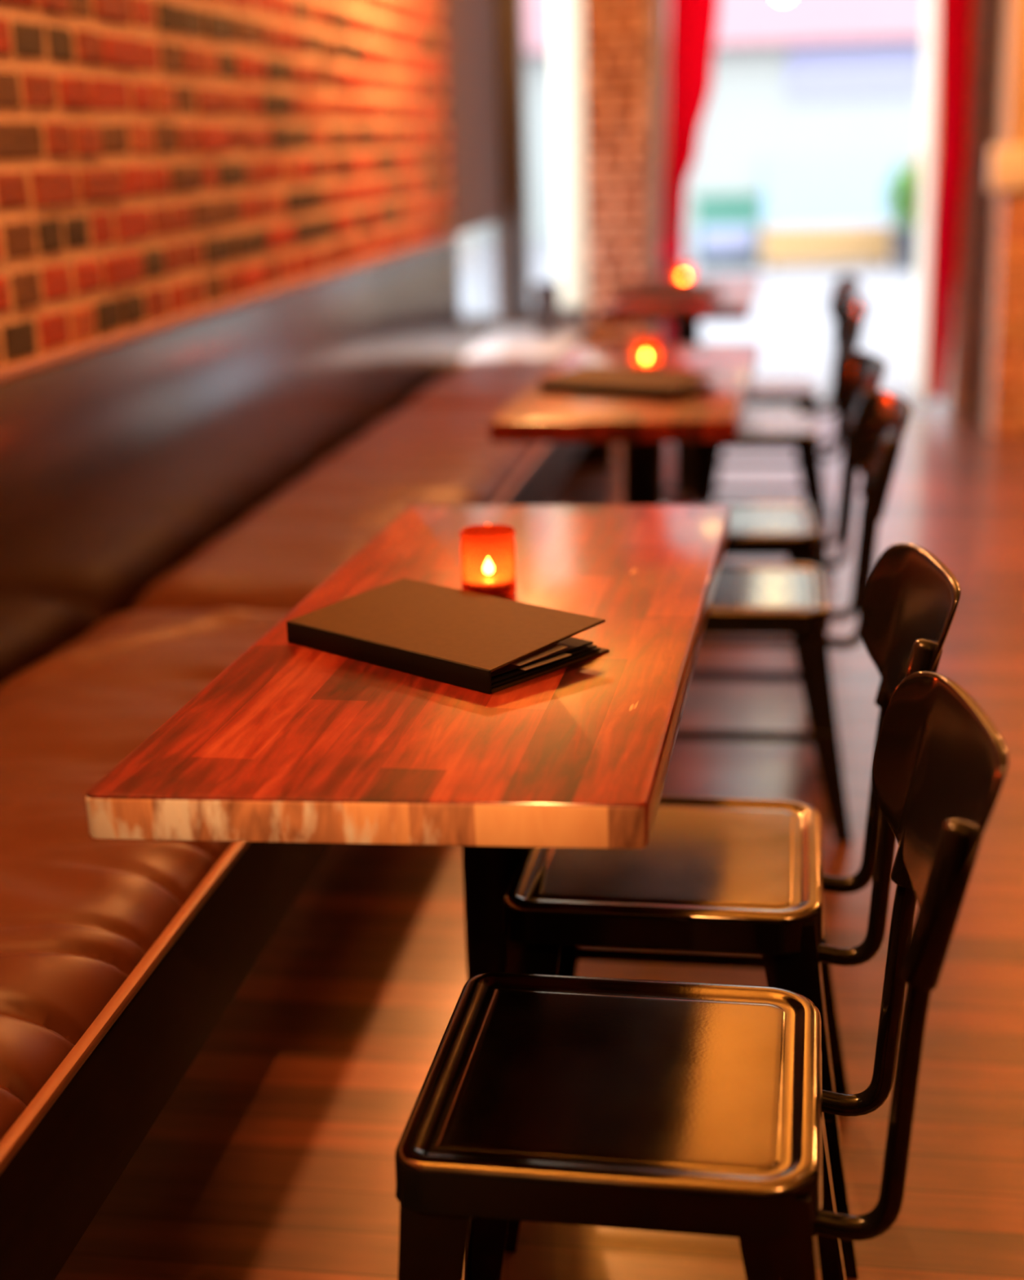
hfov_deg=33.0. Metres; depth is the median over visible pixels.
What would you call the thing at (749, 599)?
metal chair
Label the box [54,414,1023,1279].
floor
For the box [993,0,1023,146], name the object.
trim
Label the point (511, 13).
window
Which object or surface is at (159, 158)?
wall
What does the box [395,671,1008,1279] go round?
metal chair
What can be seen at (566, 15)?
window frame
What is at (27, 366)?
trim
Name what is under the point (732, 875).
metal chair
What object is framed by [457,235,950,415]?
pavement
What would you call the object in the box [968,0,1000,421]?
trim
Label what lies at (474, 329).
wall
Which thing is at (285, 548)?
bench cushion
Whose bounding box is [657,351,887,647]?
metal chair
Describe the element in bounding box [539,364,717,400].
folder
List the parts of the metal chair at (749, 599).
seat, leg, leg, backrest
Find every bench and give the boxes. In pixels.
[0,237,614,1279]
[761,224,893,269]
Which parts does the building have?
panel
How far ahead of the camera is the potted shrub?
16.58 m
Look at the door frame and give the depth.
7.91 m
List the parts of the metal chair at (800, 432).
leg, leg, seat, leg, leg, backrest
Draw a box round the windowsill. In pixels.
[462,324,590,364]
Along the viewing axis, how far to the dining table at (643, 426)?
3.71 m
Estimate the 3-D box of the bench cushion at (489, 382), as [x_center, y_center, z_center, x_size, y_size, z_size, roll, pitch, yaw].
[-0.016,-0.941,6.372,0.581,0.087,1.330,1,16,9]
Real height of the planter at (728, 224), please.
0.740 m
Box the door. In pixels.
[911,0,938,404]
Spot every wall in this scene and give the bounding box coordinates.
[0,0,452,364]
[460,245,649,352]
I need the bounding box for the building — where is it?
[457,0,925,242]
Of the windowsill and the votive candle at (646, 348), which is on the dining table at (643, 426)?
the votive candle at (646, 348)
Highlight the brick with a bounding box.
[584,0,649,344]
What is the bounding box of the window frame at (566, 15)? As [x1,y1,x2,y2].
[551,0,587,306]
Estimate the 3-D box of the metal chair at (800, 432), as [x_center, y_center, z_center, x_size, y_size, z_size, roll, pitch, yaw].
[0.805,-0.623,5.277,0.531,0.817,0.412,1,16,9]
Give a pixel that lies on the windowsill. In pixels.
(509, 341)
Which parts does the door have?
handle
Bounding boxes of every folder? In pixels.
[286,577,609,693]
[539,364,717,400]
[617,283,724,300]
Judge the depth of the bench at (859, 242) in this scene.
17.27 m
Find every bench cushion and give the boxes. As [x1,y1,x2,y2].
[0,608,288,1141]
[128,407,543,613]
[400,356,562,410]
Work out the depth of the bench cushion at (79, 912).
2.18 m
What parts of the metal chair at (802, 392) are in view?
leg, seat, leg, backrest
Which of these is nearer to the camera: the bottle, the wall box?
the wall box
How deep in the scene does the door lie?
8.41 m
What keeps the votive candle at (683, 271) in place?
on the dining table at (740, 292)
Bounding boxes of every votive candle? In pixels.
[459,524,516,598]
[631,334,660,368]
[675,262,693,284]
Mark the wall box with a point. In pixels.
(1006, 162)
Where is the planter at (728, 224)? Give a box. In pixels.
[692,191,764,268]
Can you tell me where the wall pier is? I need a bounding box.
[980,190,1023,435]
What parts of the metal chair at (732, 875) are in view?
leg, leg, seat, leg, leg, backrest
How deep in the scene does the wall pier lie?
7.48 m
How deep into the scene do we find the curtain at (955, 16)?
7.71 m
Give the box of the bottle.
[533,281,561,335]
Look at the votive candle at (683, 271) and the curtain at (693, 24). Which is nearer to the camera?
the votive candle at (683, 271)
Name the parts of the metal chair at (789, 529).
seat, leg, backrest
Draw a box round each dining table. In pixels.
[85,505,731,980]
[488,342,759,505]
[598,275,760,495]
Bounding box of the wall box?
[988,0,1023,191]
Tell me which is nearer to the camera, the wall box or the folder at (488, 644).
the folder at (488, 644)
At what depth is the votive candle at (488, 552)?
2.13 m
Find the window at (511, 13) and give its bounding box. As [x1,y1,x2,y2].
[497,0,589,319]
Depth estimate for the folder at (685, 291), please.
6.07 m
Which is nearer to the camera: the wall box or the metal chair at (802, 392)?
the metal chair at (802, 392)
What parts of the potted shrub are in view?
stem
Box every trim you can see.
[0,231,457,383]
[442,0,506,355]
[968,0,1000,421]
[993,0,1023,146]
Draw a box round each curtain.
[661,0,719,343]
[928,0,972,399]
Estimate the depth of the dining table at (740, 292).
6.05 m
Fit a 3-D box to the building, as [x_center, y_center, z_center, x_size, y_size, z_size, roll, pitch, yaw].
[3.763,-10.255,23.618,24.000,9.020,4.350,1,16,9]
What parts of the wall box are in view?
box lid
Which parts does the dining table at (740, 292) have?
plate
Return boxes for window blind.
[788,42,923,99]
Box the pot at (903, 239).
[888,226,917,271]
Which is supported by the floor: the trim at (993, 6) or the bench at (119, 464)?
the bench at (119, 464)
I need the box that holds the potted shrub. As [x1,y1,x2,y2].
[882,160,917,271]
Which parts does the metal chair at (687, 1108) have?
leg, leg, seat, leg, leg, backrest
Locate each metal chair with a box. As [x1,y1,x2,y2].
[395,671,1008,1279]
[502,542,961,1279]
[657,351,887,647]
[676,390,912,843]
[691,297,870,582]
[709,275,862,521]
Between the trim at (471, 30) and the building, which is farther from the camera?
the building
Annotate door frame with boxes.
[647,0,986,415]

